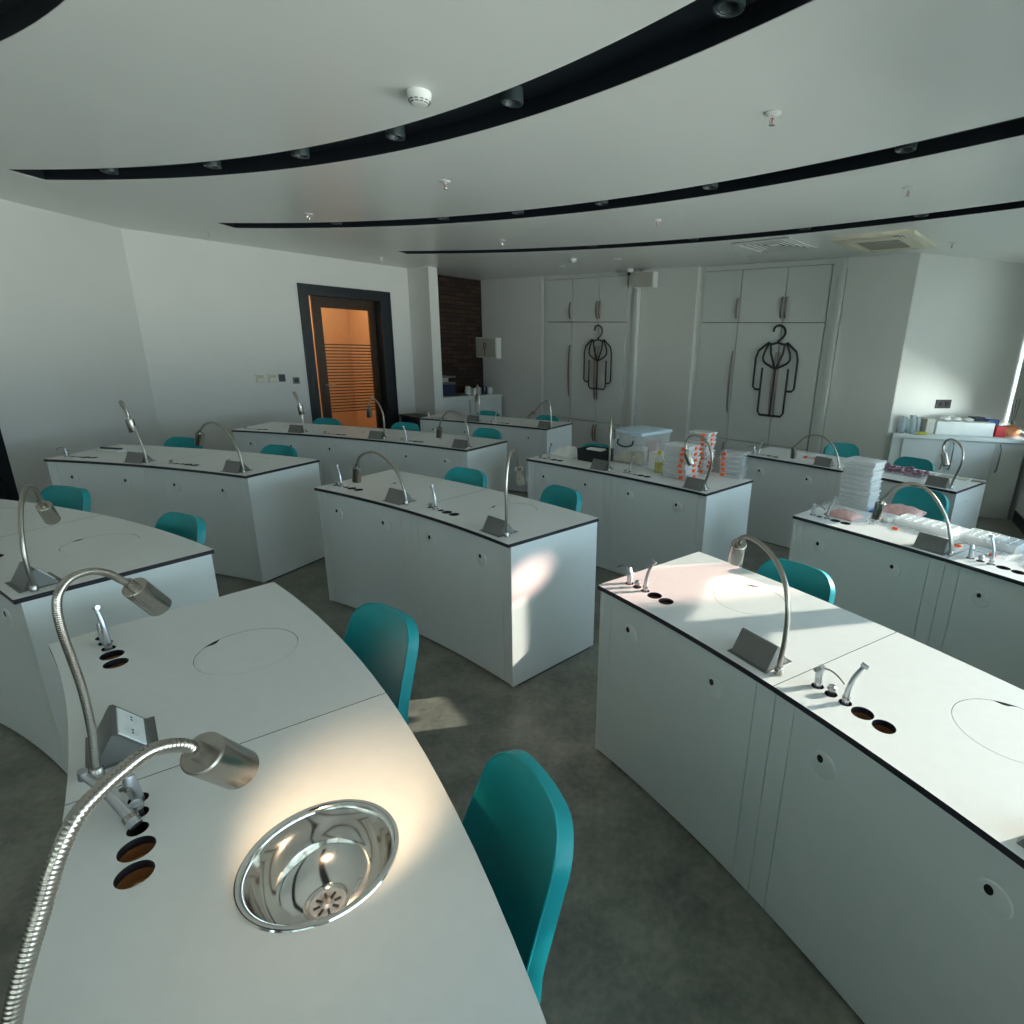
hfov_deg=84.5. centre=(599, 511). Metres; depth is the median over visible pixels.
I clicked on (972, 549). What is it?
syringe
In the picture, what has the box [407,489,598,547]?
countertop
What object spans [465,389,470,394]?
pot
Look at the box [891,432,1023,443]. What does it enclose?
countertop
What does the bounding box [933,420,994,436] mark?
carton
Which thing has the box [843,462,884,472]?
instrument case
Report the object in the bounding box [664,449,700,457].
instrument case
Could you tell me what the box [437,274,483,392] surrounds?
wall
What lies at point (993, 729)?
sink
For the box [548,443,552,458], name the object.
handpiece
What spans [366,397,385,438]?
gooseneck lamp
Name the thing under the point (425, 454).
lab bench
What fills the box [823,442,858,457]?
chair
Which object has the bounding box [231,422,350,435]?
countertop
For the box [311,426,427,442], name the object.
countertop
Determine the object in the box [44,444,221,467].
countertop
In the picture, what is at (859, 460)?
instrument case
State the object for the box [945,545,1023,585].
countertop
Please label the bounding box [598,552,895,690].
countertop
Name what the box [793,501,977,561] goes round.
countertop
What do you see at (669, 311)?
wall
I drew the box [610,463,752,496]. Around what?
countertop
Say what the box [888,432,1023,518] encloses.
base cabinet
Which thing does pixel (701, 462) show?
instrument case
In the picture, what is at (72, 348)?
wall
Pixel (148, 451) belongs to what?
sink
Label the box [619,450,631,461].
contents
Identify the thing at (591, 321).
wardrobe
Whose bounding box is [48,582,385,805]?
countertop
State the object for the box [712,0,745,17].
recessed light
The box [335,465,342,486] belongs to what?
handpiece
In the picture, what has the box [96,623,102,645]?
syringe
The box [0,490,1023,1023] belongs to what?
floor
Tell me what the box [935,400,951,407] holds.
double socket
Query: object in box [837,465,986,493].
countertop
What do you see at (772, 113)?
sprinkler
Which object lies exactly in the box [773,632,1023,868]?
countertop
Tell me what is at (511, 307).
wall
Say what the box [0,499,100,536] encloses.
countertop
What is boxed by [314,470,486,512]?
countertop
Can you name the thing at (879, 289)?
wall
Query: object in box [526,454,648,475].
countertop
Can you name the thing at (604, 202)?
recessed light
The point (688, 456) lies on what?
gooseneck lamp
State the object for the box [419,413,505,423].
countertop
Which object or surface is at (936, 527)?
box
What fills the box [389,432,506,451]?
countertop
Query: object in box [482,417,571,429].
countertop
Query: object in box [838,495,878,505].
instrument case
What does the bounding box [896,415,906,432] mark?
glass jar
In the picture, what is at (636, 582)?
coupling
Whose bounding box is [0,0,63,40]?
trim
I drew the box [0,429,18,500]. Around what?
door
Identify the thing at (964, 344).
wall
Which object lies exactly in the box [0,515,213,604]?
countertop
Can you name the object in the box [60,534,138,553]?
cover
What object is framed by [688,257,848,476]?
wardrobe
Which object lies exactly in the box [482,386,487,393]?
pot
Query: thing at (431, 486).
handpiece
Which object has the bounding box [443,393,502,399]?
countertop
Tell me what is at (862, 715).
hole
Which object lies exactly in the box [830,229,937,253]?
air conditioner
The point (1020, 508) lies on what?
wall
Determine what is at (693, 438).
instrument case
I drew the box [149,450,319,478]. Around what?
countertop
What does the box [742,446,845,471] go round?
countertop
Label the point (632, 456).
handpiece
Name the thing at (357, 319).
wall
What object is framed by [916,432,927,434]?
packet
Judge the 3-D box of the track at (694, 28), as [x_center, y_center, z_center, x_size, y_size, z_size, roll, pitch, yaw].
[-0.529,-1.650,1.709,8.590,0.082,1.736,17,22,41]
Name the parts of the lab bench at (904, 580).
panel, filler panel, panel, filler panel, filler panel, panel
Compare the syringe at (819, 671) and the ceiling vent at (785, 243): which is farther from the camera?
the ceiling vent at (785, 243)
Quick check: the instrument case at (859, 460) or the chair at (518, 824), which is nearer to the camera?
the chair at (518, 824)
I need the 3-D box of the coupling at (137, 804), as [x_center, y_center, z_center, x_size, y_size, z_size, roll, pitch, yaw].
[-0.916,0.595,1.104,0.025,0.048,0.026,-11,21,-36]
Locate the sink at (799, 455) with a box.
[796,453,820,458]
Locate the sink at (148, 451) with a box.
[126,449,168,454]
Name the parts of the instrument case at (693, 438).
lid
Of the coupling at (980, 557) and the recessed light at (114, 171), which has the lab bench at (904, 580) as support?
the coupling at (980, 557)
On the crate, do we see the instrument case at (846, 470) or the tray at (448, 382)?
the tray at (448, 382)
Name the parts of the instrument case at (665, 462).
lid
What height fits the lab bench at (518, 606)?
0.870 m
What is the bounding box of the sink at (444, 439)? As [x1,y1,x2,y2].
[440,437,466,441]
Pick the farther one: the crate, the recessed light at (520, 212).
the crate
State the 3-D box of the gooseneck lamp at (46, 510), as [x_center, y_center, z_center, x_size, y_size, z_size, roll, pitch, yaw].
[-2.125,0.071,2.108,0.051,0.356,0.363,-7,19,-28]
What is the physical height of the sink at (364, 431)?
0.060 m
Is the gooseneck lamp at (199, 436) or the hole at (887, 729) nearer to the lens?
the hole at (887, 729)
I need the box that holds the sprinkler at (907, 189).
[903,187,914,196]
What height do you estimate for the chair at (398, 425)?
0.852 m
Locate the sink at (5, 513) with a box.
[0,508,17,518]
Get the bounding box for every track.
[8,0,811,179]
[220,117,1023,227]
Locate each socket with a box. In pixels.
[30,565,55,578]
[116,707,146,744]
[293,377,299,383]
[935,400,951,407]
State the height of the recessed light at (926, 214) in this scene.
0.062 m
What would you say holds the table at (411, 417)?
on the floor
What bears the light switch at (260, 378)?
attached to the wall at (213, 316)
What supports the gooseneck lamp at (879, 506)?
on the lab bench at (904, 580)
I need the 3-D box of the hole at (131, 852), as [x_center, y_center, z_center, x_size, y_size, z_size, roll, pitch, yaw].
[-0.857,0.652,1.038,0.062,0.024,0.062,2,17,0]
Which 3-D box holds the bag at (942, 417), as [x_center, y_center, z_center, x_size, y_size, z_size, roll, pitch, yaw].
[3.895,-1.051,6.253,0.118,0.044,0.100,2,17,0]
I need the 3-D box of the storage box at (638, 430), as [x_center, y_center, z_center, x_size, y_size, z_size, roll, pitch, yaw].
[0.342,-0.556,4.643,0.334,0.273,0.445,16,22,39]
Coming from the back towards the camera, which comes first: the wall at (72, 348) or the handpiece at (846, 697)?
the wall at (72, 348)
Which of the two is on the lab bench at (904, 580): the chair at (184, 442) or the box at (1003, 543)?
the box at (1003, 543)
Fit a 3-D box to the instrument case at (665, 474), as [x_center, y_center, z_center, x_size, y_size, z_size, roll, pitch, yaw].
[0.608,-0.278,4.147,0.221,0.041,0.181,15,21,37]
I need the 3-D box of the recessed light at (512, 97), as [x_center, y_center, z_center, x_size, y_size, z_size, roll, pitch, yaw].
[-0.395,-1.885,2.515,0.104,0.062,0.104,2,17,0]
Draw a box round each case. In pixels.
[577,445,613,461]
[662,460,698,469]
[662,465,698,474]
[662,471,698,480]
[664,441,700,451]
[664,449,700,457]
[664,454,700,463]
[687,436,715,441]
[687,440,715,446]
[688,429,716,437]
[697,464,709,468]
[697,467,712,473]
[698,460,710,464]
[699,445,713,451]
[699,449,714,455]
[699,454,714,460]
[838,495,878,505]
[838,500,874,510]
[839,491,879,501]
[840,481,881,491]
[840,486,880,496]
[841,472,882,481]
[841,477,881,486]
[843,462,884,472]
[843,467,883,476]
[845,456,886,467]
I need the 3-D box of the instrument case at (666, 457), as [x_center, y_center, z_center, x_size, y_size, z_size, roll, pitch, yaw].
[0.613,-0.397,4.110,0.221,0.041,0.181,17,22,41]
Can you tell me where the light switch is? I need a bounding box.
[278,374,285,381]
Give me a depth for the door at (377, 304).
8.12 m
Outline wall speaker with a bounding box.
[633,271,657,288]
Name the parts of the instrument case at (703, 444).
lid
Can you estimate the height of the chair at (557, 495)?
0.852 m
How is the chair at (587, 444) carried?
on the floor
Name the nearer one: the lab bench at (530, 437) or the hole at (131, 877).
the hole at (131, 877)
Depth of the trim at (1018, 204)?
5.13 m
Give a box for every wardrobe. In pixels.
[542,269,641,455]
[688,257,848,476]
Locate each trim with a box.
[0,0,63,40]
[399,200,1023,253]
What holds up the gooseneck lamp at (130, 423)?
on the lab bench at (263, 523)
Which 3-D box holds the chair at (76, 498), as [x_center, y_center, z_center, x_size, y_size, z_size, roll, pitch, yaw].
[-3.103,0.321,3.097,0.433,0.852,0.508,5,17,11]
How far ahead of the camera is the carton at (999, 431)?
6.13 m
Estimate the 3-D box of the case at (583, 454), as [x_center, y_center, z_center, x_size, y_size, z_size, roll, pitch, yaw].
[-0.029,-0.483,4.657,0.240,0.100,0.200,13,20,33]
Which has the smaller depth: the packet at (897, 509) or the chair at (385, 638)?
the chair at (385, 638)
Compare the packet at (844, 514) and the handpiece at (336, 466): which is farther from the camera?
the handpiece at (336, 466)
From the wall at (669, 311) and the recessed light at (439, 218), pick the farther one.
the wall at (669, 311)
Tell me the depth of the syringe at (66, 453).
4.14 m
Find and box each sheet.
[587,447,605,451]
[938,474,969,479]
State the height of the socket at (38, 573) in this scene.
0.054 m
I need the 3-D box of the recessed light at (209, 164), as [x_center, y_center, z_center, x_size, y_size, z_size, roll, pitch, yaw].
[-2.534,-2.291,3.635,0.104,0.062,0.104,2,17,0]
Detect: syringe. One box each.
[56,447,68,456]
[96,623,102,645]
[118,769,145,800]
[617,565,633,584]
[811,503,825,515]
[813,664,844,688]
[955,543,976,558]
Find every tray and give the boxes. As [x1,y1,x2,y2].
[96,449,125,452]
[442,381,455,384]
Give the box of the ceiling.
[0,0,1023,279]
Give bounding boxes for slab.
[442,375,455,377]
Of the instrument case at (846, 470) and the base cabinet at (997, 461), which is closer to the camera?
the instrument case at (846, 470)
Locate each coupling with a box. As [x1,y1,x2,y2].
[129,799,144,817]
[634,580,639,588]
[827,684,836,697]
[978,555,983,561]
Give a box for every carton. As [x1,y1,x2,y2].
[648,450,664,469]
[920,417,935,433]
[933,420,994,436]
[993,425,1006,436]
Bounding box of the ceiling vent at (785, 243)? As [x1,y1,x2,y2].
[730,237,816,252]
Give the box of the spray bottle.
[654,450,662,472]
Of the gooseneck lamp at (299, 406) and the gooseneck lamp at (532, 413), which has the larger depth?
the gooseneck lamp at (532, 413)
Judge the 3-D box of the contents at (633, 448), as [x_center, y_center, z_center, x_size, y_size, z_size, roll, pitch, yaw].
[0.325,-0.496,4.691,0.150,0.120,0.100,11,19,28]
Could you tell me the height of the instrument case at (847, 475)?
0.030 m
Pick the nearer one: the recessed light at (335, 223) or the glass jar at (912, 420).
the recessed light at (335, 223)
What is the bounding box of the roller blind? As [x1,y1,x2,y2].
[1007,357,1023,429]
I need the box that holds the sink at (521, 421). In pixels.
[520,420,538,422]
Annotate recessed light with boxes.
[99,168,118,174]
[202,160,221,168]
[290,147,309,158]
[330,222,341,224]
[385,125,404,140]
[437,217,448,219]
[500,85,522,107]
[511,210,523,214]
[595,200,607,205]
[702,182,717,189]
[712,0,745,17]
[895,142,916,152]
[914,213,928,216]
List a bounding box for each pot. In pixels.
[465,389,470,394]
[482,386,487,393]
[487,387,492,393]
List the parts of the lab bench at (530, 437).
filler panel, panel, panel, filler panel, panel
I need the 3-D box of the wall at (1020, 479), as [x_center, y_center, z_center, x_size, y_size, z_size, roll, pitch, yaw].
[4.907,-0.434,6.496,0.200,0.880,0.952,8,17,18]
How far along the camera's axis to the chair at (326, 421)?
6.21 m
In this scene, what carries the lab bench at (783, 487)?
on the floor
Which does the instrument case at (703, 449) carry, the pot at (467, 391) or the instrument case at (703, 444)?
the instrument case at (703, 444)
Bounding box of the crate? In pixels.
[443,384,454,395]
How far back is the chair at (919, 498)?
3.82 m
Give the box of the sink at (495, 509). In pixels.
[489,503,535,515]
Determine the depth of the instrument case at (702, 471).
4.29 m
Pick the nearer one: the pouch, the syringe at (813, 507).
the syringe at (813, 507)
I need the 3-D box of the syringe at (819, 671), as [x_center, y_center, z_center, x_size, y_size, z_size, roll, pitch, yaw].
[0.650,0.486,1.577,0.024,0.089,0.094,-11,21,-37]
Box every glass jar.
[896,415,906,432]
[906,415,916,433]
[914,416,921,432]
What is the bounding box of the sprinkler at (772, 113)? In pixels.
[764,110,780,125]
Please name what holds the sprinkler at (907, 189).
attached to the ceiling
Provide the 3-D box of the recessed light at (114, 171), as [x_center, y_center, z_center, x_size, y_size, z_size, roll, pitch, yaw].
[-3.393,-2.383,3.845,0.104,0.062,0.104,2,17,0]
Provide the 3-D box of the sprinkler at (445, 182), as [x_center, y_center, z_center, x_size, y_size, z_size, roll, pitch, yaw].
[-1.038,-2.204,3.747,0.074,0.048,0.074,2,17,0]
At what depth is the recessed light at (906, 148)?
2.92 m
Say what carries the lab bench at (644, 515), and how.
on the floor
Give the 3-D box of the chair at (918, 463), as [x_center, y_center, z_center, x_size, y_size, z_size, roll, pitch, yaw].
[2.674,-0.040,4.968,0.508,0.852,0.433,-13,22,-41]
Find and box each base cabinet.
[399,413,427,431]
[443,393,502,416]
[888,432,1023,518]
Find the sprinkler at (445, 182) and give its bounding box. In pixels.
[439,180,450,189]
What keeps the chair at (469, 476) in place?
on the floor
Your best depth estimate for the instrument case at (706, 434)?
4.25 m
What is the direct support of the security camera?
attached to the ceiling
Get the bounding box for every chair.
[36,485,90,511]
[155,512,205,544]
[163,437,202,448]
[260,444,296,456]
[312,418,340,424]
[343,602,418,724]
[391,422,418,430]
[444,467,486,487]
[462,749,573,1004]
[472,428,501,439]
[477,410,499,416]
[536,415,559,421]
[539,485,581,511]
[581,443,608,447]
[757,558,834,603]
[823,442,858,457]
[891,487,948,521]
[893,456,934,471]
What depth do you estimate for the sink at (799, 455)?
5.22 m
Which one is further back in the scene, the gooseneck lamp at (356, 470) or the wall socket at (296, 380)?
the wall socket at (296, 380)
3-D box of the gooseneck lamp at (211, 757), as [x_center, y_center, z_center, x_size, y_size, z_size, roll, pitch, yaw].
[-0.514,0.501,0.599,0.062,0.500,0.366,8,18,19]
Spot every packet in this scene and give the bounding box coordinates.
[824,509,863,521]
[884,504,926,516]
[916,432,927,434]
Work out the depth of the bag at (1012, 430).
6.22 m
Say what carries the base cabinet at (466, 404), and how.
on the floor
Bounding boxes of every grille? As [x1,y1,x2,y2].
[633,272,652,286]
[857,240,909,249]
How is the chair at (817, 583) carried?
on the floor
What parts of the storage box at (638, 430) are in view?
handle, lid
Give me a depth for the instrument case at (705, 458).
4.26 m
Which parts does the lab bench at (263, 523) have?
panel, filler panel, panel, filler panel, filler panel, panel, filler panel, panel, foot rail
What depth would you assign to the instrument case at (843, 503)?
3.46 m
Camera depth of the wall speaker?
7.49 m
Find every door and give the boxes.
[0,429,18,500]
[297,283,398,428]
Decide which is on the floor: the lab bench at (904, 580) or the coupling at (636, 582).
the lab bench at (904, 580)
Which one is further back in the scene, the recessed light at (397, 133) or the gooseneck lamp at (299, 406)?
the gooseneck lamp at (299, 406)
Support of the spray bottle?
on the lab bench at (644, 515)
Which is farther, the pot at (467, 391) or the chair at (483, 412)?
the pot at (467, 391)
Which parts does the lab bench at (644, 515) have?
panel, filler panel, panel, filler panel, filler panel, panel, filler panel, panel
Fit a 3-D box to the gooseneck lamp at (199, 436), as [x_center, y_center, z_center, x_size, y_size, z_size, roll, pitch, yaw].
[-2.639,-0.458,3.855,0.422,0.338,0.051,7,17,17]
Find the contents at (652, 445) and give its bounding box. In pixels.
[645,439,659,459]
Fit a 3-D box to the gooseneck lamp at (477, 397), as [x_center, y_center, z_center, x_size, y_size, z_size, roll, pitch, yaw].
[-1.475,-1.332,6.764,0.051,0.428,0.295,-4,17,-18]
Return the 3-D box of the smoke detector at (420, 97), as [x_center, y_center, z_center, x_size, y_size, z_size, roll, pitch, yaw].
[-0.782,-1.798,2.419,0.106,0.049,0.106,2,17,0]
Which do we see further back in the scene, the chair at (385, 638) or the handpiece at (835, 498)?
the handpiece at (835, 498)
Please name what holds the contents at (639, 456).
in the storage box at (638, 430)
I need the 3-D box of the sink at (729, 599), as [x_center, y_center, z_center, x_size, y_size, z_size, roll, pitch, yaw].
[0.583,0.364,2.168,0.280,0.060,0.280,2,17,0]
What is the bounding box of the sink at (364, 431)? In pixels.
[363,430,390,433]
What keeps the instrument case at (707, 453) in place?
on the instrument case at (705, 458)
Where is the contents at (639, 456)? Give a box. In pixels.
[633,451,644,463]
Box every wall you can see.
[0,199,162,502]
[121,228,415,450]
[309,296,357,426]
[347,310,376,427]
[407,266,443,415]
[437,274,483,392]
[481,276,541,418]
[634,266,701,460]
[820,252,920,459]
[884,253,1023,462]
[1008,455,1023,518]
[1016,482,1023,517]
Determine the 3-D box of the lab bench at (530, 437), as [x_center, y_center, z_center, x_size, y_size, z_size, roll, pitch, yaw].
[-1.307,-0.791,6.999,1.838,0.870,0.681,7,17,18]
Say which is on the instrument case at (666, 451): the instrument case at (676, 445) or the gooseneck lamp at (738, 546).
the instrument case at (676, 445)
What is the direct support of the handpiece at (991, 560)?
in the lab bench at (904, 580)
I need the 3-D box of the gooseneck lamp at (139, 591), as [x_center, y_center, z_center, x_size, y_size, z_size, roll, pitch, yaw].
[-1.053,0.319,1.236,0.051,0.450,0.254,3,17,5]
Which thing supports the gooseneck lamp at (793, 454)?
on the lab bench at (783, 487)
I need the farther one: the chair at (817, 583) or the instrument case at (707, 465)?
the instrument case at (707, 465)
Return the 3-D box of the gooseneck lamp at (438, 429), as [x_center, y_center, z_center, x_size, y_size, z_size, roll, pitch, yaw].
[-1.317,-0.749,4.990,0.346,0.333,0.051,8,17,18]
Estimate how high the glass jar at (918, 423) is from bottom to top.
0.180 m
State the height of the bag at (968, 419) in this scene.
0.048 m
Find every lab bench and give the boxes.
[0,499,218,773]
[23,582,545,1023]
[44,444,324,582]
[231,422,506,492]
[314,470,598,686]
[419,413,571,492]
[526,454,752,575]
[595,552,1023,1023]
[740,446,986,548]
[788,501,1023,689]
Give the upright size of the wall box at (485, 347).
0.340 m
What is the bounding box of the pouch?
[968,416,985,421]
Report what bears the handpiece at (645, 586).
in the lab bench at (882, 832)
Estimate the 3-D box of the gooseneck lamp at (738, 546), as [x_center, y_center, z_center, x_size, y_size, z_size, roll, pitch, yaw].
[0.502,0.261,1.766,0.066,0.359,0.370,-3,17,-16]
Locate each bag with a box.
[940,416,950,420]
[951,417,961,420]
[962,417,973,421]
[1004,424,1020,435]
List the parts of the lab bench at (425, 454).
filler panel, panel, filler panel, filler panel, panel, filler panel, filler panel, panel, filler panel, panel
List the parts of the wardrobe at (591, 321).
door, door, door, handle, door, door, door, handle, handle, handle, handle, door, door, door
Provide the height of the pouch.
0.190 m
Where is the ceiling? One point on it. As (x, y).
(88, 84)
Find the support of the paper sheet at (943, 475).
on the lab bench at (783, 487)
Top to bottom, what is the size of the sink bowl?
0.116 m
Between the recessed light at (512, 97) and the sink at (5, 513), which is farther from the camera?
the sink at (5, 513)
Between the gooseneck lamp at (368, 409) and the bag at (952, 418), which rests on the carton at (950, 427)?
the bag at (952, 418)
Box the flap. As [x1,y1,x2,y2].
[553,446,577,455]
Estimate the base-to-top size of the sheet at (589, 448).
0.020 m
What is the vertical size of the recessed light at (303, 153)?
0.062 m
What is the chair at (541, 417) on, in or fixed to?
on the floor
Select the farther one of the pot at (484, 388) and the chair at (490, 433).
the pot at (484, 388)
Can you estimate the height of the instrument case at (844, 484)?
0.030 m
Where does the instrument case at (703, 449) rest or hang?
on the instrument case at (707, 453)
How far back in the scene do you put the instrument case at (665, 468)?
4.08 m
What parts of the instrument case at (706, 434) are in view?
lid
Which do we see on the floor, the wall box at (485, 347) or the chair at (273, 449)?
the chair at (273, 449)
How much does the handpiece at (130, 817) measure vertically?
0.086 m
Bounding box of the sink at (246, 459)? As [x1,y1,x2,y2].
[230,456,267,462]
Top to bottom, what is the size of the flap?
0.065 m
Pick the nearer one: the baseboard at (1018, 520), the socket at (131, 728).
the socket at (131, 728)
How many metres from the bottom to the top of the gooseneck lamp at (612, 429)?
0.428 m
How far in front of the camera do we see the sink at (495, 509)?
3.21 m
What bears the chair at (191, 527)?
on the floor
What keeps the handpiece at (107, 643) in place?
on the lab bench at (342, 883)
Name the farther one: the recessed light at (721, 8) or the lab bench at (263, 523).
the lab bench at (263, 523)
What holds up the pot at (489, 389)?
on the countertop
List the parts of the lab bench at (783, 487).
panel, filler panel, panel, filler panel, filler panel, panel, filler panel, panel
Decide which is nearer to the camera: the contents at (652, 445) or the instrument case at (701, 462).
the instrument case at (701, 462)
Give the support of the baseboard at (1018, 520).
attached to the wall at (1020, 508)
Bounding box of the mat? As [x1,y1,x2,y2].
[546,452,577,458]
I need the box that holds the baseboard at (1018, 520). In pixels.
[1012,510,1023,533]
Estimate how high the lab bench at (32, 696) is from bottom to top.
0.870 m
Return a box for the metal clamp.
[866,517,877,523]
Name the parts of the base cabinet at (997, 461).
door, handle, door, handle, door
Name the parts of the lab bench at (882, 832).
panel, filler panel, panel, filler panel, filler panel, panel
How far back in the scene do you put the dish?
3.20 m
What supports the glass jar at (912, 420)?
on the countertop
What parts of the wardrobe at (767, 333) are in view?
door, door, door, handle, handle, door, door, door, handle, handle, handle, handle, door, door, door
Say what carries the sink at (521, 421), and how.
in the lab bench at (530, 437)
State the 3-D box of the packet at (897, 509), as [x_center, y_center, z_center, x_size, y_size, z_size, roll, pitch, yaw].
[1.862,-0.020,3.418,0.240,0.045,0.170,17,22,41]
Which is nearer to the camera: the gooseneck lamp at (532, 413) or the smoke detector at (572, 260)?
the gooseneck lamp at (532, 413)
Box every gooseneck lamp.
[0,732,258,1023]
[18,484,60,591]
[51,567,171,779]
[119,400,148,462]
[194,421,245,472]
[293,391,305,432]
[352,450,408,504]
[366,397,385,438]
[436,410,469,448]
[475,385,480,421]
[504,447,525,536]
[527,400,551,427]
[607,413,615,470]
[684,434,712,490]
[728,534,790,675]
[790,434,840,468]
[871,482,953,555]
[940,438,963,488]
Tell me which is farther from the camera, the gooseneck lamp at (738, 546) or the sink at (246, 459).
the sink at (246, 459)
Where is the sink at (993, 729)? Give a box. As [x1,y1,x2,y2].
[951,699,1023,763]
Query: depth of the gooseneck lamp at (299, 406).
5.43 m
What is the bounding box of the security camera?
[626,269,633,274]
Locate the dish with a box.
[881,516,892,522]
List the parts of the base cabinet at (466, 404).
door, door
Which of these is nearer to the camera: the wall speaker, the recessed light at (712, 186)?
the recessed light at (712, 186)
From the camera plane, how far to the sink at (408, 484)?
3.68 m
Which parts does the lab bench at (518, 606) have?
panel, filler panel, panel, filler panel, filler panel, panel, filler panel, panel, foot rail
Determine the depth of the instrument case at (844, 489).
3.43 m
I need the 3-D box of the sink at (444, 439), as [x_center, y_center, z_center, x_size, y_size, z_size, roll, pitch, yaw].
[-1.421,-0.684,5.454,0.280,0.060,0.280,2,17,0]
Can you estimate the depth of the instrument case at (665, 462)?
4.07 m
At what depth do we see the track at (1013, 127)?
3.67 m
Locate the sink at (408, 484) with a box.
[391,480,433,489]
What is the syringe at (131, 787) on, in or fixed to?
on the lab bench at (342, 883)
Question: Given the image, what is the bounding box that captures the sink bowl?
[233,799,399,932]
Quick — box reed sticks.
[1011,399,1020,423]
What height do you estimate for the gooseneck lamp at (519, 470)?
0.428 m
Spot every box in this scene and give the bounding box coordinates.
[476,337,500,357]
[615,425,671,447]
[892,513,960,537]
[954,528,1023,556]
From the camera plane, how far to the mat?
4.74 m
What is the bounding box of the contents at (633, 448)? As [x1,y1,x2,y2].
[628,445,647,460]
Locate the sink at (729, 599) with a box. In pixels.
[714,584,784,614]
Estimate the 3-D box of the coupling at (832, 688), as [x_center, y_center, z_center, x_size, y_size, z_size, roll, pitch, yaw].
[0.655,0.510,1.569,0.025,0.048,0.026,-8,19,-31]
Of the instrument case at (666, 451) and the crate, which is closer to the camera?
the instrument case at (666, 451)
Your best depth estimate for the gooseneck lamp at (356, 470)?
3.27 m
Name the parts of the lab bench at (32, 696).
panel, filler panel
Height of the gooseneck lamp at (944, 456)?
0.359 m
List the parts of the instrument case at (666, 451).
lid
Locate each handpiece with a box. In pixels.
[76,767,142,829]
[92,605,112,650]
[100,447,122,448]
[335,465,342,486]
[430,485,436,509]
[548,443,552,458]
[629,456,634,473]
[643,560,656,592]
[825,497,837,518]
[841,662,868,705]
[988,535,994,564]
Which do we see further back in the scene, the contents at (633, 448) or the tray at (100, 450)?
the contents at (633, 448)
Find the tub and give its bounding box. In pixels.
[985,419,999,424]
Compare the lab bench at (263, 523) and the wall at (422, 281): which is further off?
the wall at (422, 281)
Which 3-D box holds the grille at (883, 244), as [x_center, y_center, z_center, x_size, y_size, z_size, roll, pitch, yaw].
[2.669,-2.499,5.210,0.360,0.007,0.420,16,22,39]
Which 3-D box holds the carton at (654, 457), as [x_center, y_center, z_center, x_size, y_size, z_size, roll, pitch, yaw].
[0.489,-0.409,4.407,0.150,0.135,0.130,15,21,38]
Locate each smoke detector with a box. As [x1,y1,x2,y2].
[406,87,431,107]
[569,258,576,262]
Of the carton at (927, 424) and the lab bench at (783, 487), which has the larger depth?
the carton at (927, 424)
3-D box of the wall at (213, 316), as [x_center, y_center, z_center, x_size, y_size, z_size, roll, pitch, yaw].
[-4.110,-2.033,7.552,0.140,2.750,3.480,15,21,37]
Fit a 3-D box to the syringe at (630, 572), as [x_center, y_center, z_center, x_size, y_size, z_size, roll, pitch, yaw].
[0.105,0.259,2.275,0.024,0.089,0.094,-12,22,-39]
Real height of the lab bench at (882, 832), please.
0.870 m
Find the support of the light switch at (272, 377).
attached to the wall at (213, 316)
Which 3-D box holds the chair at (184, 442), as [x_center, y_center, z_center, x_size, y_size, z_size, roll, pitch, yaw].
[-3.610,-0.175,4.701,0.433,0.852,0.508,4,17,6]
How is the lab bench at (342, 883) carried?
on the floor
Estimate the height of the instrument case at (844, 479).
0.030 m

